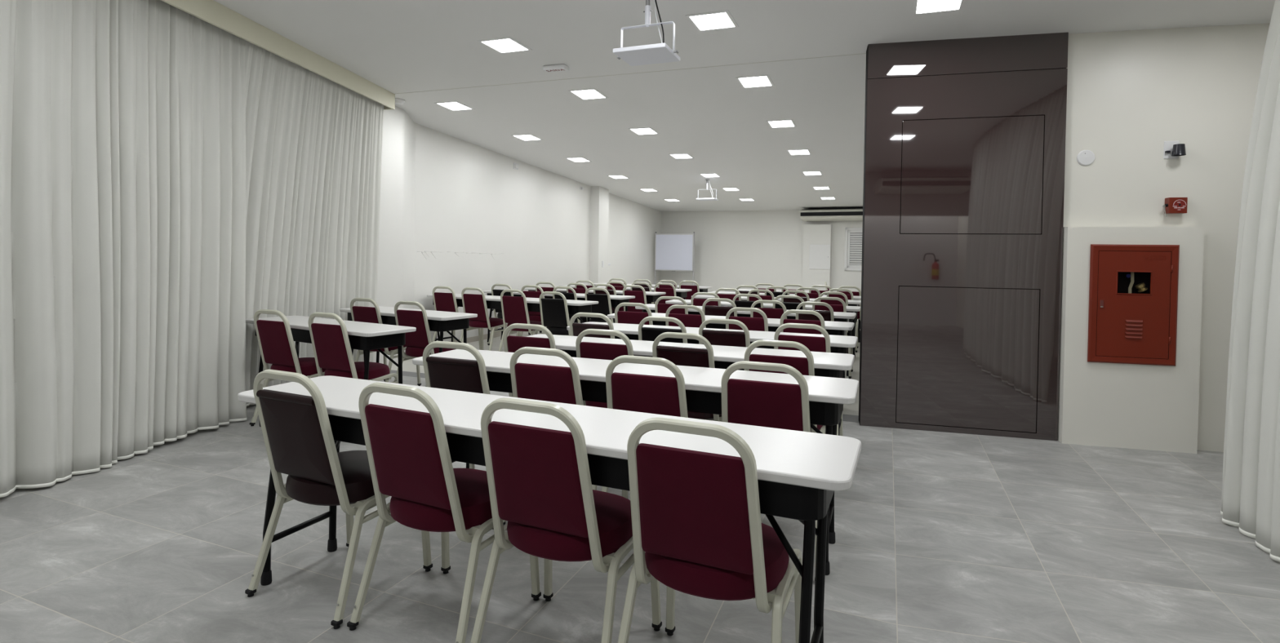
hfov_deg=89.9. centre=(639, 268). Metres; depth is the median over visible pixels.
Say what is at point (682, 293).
folding table
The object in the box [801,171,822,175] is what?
recessed light
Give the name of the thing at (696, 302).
banquet chair
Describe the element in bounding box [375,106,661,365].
wall
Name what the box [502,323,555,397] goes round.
banquet chair
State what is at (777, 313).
banquet chair
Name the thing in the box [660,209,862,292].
wall
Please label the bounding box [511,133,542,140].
recessed light
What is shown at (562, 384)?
banquet chair
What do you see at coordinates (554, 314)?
banquet chair
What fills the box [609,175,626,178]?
diffuser
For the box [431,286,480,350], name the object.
banquet chair
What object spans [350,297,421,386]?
banquet chair
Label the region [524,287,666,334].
folding table
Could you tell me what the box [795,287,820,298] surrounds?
banquet chair
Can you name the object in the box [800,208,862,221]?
air conditioner
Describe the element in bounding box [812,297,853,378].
banquet chair
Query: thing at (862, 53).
trim
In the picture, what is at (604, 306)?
banquet chair
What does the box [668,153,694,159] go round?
recessed light
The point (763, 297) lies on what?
banquet chair
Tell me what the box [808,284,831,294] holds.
banquet chair
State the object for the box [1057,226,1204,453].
wall panel
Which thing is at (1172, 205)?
alarm box
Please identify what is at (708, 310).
banquet chair
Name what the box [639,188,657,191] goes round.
recessed light
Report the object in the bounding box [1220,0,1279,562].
curtain
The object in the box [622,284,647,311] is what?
banquet chair
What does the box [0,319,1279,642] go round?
floor
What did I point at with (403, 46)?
ceiling
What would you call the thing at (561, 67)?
air vent
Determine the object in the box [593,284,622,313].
banquet chair
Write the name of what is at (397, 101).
smoke detector
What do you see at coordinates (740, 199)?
recessed light
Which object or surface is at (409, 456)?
banquet chair
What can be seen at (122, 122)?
curtain
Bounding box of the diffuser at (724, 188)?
[724,188,737,190]
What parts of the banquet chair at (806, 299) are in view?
backrest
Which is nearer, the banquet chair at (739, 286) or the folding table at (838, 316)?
the folding table at (838, 316)
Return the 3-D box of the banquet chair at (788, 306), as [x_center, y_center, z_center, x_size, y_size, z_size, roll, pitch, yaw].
[1.734,0.735,7.369,0.487,0.872,0.508,1,1,20]
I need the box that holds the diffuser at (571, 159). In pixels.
[568,158,589,161]
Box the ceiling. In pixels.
[213,0,1275,212]
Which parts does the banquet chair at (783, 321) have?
backrest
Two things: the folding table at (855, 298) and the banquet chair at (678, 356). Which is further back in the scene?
the folding table at (855, 298)
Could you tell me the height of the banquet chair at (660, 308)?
0.872 m
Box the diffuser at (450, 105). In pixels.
[438,102,471,110]
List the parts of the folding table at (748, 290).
leg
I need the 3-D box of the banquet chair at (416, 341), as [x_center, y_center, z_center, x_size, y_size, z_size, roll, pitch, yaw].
[-1.909,0.719,5.772,0.487,0.872,0.508,1,1,24]
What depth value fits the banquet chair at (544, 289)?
9.67 m
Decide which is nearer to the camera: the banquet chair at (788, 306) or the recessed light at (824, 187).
the banquet chair at (788, 306)
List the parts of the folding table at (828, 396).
leg, leg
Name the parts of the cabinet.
latch pull, embossed plate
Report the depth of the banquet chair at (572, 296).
8.40 m
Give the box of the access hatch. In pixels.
[808,244,831,269]
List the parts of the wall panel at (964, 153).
door, door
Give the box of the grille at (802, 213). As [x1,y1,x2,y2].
[800,211,862,216]
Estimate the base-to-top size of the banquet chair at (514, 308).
0.872 m
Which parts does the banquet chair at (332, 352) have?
backrest, frame, seat, leg, leg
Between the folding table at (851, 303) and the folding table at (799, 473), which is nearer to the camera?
the folding table at (799, 473)
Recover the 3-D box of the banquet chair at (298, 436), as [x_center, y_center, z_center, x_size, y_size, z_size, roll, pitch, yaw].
[-1.161,0.797,2.484,0.487,0.872,0.508,1,1,25]
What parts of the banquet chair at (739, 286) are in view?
backrest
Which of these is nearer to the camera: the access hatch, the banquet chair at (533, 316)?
the banquet chair at (533, 316)
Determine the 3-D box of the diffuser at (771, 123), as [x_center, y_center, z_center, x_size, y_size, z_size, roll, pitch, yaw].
[1.637,-1.670,7.415,0.256,0.004,0.286,2,-1,21]
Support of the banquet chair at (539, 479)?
on the floor
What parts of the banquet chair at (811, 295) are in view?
backrest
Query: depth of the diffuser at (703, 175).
11.06 m
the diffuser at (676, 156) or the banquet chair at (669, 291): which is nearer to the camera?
the diffuser at (676, 156)
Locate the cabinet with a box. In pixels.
[1087,244,1179,366]
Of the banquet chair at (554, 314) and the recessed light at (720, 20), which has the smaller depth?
the recessed light at (720, 20)
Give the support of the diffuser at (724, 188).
attached to the recessed light at (724, 188)
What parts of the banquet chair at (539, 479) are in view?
leg, backrest, frame, leg, seat frame, seat, leg, leg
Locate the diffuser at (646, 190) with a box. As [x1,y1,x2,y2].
[641,189,655,191]
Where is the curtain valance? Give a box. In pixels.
[161,0,395,109]
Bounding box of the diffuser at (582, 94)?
[572,89,604,98]
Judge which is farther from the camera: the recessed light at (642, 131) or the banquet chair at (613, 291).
the banquet chair at (613, 291)
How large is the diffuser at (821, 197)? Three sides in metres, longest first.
0.286 x 0.256 x 0.004 m
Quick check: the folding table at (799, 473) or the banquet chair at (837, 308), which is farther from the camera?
the banquet chair at (837, 308)
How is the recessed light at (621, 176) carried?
in the ceiling
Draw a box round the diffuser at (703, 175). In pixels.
[702,173,719,177]
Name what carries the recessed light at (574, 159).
in the ceiling
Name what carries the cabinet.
attached to the wall panel at (1149, 407)
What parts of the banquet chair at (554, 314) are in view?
backrest, seat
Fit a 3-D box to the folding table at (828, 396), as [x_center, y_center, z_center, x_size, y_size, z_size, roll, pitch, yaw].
[-0.102,0.862,3.128,2.190,0.745,0.432,1,1,21]
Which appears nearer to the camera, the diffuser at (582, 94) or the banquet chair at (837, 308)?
the diffuser at (582, 94)
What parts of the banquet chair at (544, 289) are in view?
backrest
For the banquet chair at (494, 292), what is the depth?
8.91 m
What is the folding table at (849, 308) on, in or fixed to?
on the floor
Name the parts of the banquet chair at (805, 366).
backrest, seat, leg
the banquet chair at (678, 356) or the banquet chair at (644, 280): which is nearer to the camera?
the banquet chair at (678, 356)
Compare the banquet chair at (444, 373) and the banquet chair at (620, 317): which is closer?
the banquet chair at (444, 373)
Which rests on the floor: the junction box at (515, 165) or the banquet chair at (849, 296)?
the banquet chair at (849, 296)
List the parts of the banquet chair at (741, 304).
backrest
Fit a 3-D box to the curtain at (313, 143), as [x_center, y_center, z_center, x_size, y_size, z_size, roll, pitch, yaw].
[-2.908,-0.339,5.815,0.374,2.943,2.098,1,1,12]
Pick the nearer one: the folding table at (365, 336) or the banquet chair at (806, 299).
the folding table at (365, 336)
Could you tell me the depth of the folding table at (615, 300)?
8.60 m
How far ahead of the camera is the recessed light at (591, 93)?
6.54 m
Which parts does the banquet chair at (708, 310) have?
backrest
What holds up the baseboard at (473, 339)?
attached to the wall at (456, 214)
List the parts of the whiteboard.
leg, board frame, leg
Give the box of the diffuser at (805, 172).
[804,171,821,174]
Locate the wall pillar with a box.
[589,186,608,285]
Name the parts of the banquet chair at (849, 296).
backrest, frame, leg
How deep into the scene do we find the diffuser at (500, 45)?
5.11 m
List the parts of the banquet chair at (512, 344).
backrest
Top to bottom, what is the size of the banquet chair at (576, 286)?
0.872 m
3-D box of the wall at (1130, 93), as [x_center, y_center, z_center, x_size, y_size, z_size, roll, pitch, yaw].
[3.910,-0.391,4.543,1.750,3.300,0.314,1,1,15]
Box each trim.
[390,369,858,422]
[397,53,866,93]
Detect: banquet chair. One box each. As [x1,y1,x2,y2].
[244,369,432,629]
[249,309,325,426]
[308,311,398,383]
[346,382,541,642]
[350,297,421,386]
[394,301,454,386]
[422,341,493,529]
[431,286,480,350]
[461,287,510,351]
[470,397,662,642]
[487,284,518,345]
[498,288,546,351]
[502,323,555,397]
[502,346,627,524]
[520,284,544,336]
[535,281,555,292]
[539,291,570,336]
[552,286,590,323]
[566,283,588,293]
[569,312,614,338]
[574,280,594,288]
[575,328,633,408]
[585,287,614,323]
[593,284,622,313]
[601,355,688,493]
[605,281,626,311]
[608,278,626,286]
[614,302,653,324]
[617,417,802,642]
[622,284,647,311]
[630,282,653,304]
[633,279,654,304]
[638,315,687,343]
[652,332,721,422]
[653,282,675,304]
[654,296,688,314]
[657,280,677,288]
[665,304,706,328]
[679,280,699,299]
[690,292,720,306]
[698,318,750,347]
[702,297,737,316]
[715,288,741,300]
[721,360,817,580]
[725,306,768,331]
[732,293,763,307]
[735,285,759,295]
[744,339,826,434]
[746,288,774,301]
[750,299,786,319]
[755,283,776,293]
[764,286,789,297]
[773,295,805,310]
[773,323,843,435]
[780,309,825,334]
[781,284,804,293]
[781,290,809,302]
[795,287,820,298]
[795,302,834,321]
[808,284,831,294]
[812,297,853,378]
[818,291,852,333]
[826,288,857,352]
[836,285,861,319]
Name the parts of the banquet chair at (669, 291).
backrest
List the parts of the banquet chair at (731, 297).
backrest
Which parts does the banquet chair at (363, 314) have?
leg, backrest, frame, leg, seat, leg, leg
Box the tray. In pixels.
[696,197,718,200]
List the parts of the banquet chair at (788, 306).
backrest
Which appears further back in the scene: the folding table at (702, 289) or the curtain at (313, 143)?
the folding table at (702, 289)
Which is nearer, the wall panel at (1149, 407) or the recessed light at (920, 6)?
the recessed light at (920, 6)
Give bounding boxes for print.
[1173,200,1186,208]
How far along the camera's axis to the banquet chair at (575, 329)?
4.67 m
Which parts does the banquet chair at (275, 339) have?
leg, backrest, frame, seat, leg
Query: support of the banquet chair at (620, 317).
on the floor
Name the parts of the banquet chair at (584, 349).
seat, backrest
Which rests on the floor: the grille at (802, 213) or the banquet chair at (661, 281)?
the banquet chair at (661, 281)
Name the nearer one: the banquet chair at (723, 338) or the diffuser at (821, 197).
the banquet chair at (723, 338)
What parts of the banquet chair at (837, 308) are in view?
backrest, frame, leg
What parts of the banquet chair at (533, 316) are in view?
backrest, frame, seat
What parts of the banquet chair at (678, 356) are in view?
backrest, seat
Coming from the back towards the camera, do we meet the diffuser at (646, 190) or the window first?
the window
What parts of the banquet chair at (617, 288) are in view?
backrest, frame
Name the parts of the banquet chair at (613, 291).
frame, backrest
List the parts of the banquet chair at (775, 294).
backrest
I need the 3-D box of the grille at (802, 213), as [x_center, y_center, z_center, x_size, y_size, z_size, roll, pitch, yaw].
[4.486,-1.224,14.429,1.726,0.082,0.030,1,1,26]
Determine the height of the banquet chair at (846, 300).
0.872 m
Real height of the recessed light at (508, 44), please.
0.010 m
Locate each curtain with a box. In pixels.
[0,0,247,497]
[241,38,384,406]
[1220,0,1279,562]
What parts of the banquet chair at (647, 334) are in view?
backrest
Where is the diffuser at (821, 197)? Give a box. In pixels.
[821,197,834,199]
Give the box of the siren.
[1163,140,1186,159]
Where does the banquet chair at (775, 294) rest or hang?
on the floor
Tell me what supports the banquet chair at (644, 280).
on the floor
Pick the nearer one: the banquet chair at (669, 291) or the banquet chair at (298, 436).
the banquet chair at (298, 436)
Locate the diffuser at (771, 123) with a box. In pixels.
[768,120,794,127]
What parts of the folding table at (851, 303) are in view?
leg, leg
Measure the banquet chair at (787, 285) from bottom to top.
0.872 m
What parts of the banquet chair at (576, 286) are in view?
backrest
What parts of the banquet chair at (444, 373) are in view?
backrest, frame, leg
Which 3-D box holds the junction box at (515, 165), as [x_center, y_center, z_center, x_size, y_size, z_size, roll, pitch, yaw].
[-1.987,-1.641,10.309,0.035,0.100,0.140,1,1,21]
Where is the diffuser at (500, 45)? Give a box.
[482,38,527,52]
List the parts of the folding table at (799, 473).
leg, leg, leg, leg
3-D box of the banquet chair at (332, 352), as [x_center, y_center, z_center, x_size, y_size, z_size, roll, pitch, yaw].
[-2.078,0.740,4.641,0.487,0.872,0.508,1,1,25]
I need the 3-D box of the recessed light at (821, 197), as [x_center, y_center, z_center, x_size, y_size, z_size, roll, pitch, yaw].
[3.877,-1.445,13.222,0.300,0.028,0.330,1,1,21]
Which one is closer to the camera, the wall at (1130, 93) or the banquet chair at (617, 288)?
the wall at (1130, 93)
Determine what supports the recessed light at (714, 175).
in the ceiling
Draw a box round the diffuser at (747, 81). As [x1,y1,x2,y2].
[738,75,771,87]
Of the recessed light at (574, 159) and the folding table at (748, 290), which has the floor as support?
the folding table at (748, 290)
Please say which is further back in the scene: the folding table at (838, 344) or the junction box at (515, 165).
the junction box at (515, 165)
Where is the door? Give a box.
[802,224,831,291]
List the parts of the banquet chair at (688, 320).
backrest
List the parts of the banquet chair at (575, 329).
backrest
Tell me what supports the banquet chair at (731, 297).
on the floor
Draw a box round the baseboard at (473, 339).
[447,331,520,342]
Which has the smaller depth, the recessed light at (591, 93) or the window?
the recessed light at (591, 93)
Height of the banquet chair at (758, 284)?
0.872 m
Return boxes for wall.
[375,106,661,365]
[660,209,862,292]
[1062,22,1270,452]
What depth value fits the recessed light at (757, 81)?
5.92 m
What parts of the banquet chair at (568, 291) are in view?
backrest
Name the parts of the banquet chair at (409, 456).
leg, backrest, frame, seat frame, seat, leg, leg, leg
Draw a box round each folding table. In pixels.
[237,375,861,642]
[245,315,416,384]
[339,306,477,363]
[412,349,858,575]
[426,293,598,342]
[482,290,635,342]
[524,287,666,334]
[525,333,854,377]
[559,284,691,299]
[566,321,857,435]
[590,283,711,292]
[607,312,854,335]
[635,303,856,378]
[665,299,861,376]
[691,294,861,357]
[711,291,861,351]
[724,288,860,342]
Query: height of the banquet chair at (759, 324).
0.872 m
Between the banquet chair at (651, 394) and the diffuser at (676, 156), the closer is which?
the banquet chair at (651, 394)
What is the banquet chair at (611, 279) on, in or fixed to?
on the floor
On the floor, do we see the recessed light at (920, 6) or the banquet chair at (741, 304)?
the banquet chair at (741, 304)
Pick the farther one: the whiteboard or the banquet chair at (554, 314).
the whiteboard
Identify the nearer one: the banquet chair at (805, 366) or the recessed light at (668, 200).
the banquet chair at (805, 366)
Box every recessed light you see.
[435,101,474,111]
[477,36,532,53]
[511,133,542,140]
[565,157,591,162]
[568,88,608,99]
[607,174,629,178]
[627,127,659,134]
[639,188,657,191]
[663,199,679,201]
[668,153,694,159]
[684,9,738,31]
[699,173,720,177]
[721,187,739,191]
[735,74,774,88]
[737,198,755,200]
[766,119,796,128]
[786,149,811,155]
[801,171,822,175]
[813,186,830,189]
[819,196,835,199]
[912,0,964,14]
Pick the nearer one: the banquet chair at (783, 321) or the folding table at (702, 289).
the banquet chair at (783, 321)
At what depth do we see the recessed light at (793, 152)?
8.89 m
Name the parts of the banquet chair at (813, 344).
backrest, frame, leg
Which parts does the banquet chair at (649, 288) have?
backrest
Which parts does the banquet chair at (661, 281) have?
backrest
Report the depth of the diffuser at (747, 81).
5.93 m
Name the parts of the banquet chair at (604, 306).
backrest, seat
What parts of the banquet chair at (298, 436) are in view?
leg, backrest, frame, seat, leg, seat frame, leg, leg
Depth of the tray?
11.45 m
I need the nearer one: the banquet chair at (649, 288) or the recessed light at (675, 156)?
the recessed light at (675, 156)
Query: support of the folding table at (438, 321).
on the floor
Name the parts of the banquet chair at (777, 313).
backrest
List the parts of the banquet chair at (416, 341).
backrest, frame, seat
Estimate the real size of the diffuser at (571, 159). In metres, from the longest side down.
0.286 x 0.256 x 0.004 m
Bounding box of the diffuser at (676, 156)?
[671,154,691,158]
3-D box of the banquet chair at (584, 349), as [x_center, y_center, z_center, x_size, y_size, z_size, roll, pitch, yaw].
[-0.131,0.782,3.878,0.487,0.872,0.508,1,1,21]
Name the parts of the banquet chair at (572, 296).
backrest, seat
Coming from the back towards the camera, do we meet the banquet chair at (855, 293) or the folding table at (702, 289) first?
the folding table at (702, 289)
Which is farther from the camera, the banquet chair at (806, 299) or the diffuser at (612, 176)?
the diffuser at (612, 176)
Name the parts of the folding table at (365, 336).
leg, leg, leg, leg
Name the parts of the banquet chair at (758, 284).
backrest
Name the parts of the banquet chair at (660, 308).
backrest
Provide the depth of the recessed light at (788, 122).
7.40 m
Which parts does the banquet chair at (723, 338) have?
backrest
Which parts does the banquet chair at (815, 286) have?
backrest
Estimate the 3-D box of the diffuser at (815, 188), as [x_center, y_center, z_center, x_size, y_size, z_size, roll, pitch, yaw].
[3.384,-1.492,11.943,0.256,0.004,0.286,2,-1,21]
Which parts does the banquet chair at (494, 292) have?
seat, backrest, frame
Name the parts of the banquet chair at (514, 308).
leg, backrest, frame, seat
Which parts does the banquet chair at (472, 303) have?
backrest, frame, leg, seat, leg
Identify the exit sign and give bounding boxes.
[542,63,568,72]
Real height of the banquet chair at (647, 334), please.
0.872 m
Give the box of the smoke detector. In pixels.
[395,97,404,104]
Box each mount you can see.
[613,0,679,66]
[696,179,718,200]
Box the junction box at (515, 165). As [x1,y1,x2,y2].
[513,162,518,169]
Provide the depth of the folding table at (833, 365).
3.71 m
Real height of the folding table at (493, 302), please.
0.745 m
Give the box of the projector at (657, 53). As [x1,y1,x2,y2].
[613,42,679,66]
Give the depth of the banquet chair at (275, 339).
4.63 m
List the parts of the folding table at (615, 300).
leg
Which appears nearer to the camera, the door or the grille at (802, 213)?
the grille at (802, 213)
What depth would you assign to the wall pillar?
12.94 m
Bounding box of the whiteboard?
[654,231,694,285]
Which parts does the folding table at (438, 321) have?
leg, leg, leg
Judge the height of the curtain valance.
0.165 m
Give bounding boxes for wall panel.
[858,31,1068,440]
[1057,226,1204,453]
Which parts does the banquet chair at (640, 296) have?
backrest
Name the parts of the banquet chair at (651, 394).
leg, backrest, frame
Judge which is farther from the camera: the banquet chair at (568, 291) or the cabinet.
the banquet chair at (568, 291)
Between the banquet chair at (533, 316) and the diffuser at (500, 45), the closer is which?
the diffuser at (500, 45)
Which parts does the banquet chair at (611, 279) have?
backrest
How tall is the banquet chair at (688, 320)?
0.872 m
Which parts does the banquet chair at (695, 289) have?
backrest, frame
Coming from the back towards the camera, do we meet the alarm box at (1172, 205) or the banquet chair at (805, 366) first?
the alarm box at (1172, 205)
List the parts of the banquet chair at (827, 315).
backrest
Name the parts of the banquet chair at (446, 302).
leg, backrest, frame, leg, leg, leg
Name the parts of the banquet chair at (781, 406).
backrest, frame, leg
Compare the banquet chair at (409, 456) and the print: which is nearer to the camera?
the banquet chair at (409, 456)
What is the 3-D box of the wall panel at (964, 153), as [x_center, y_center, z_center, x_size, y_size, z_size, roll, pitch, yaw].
[2.396,-0.237,4.840,1.349,2.938,0.160,1,1,15]
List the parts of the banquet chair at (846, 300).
backrest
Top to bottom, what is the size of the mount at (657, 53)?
0.451 m
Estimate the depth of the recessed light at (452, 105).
7.21 m
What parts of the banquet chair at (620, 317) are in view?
backrest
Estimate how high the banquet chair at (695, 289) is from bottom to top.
0.872 m
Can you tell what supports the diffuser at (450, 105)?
attached to the recessed light at (452, 105)
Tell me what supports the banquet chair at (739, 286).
on the floor
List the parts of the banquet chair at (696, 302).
backrest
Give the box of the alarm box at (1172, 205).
[1162,197,1187,217]
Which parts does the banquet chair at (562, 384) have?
backrest, frame, leg, leg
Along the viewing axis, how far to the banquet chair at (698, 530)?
1.71 m
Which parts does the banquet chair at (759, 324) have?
backrest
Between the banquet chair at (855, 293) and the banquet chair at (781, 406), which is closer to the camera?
the banquet chair at (781, 406)
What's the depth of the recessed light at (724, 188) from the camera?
12.51 m
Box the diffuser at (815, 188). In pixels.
[813,186,829,189]
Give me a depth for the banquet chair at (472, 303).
7.88 m
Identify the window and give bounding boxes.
[844,227,862,271]
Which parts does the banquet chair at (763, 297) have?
backrest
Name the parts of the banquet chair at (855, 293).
backrest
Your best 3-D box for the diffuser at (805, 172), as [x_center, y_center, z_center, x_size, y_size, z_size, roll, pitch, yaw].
[2.815,-1.550,10.468,0.256,0.004,0.286,2,-1,21]
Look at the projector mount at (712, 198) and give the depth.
11.52 m
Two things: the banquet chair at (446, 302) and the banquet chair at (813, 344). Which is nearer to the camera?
the banquet chair at (813, 344)
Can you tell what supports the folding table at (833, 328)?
on the floor
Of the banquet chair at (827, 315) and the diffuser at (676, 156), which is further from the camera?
the diffuser at (676, 156)

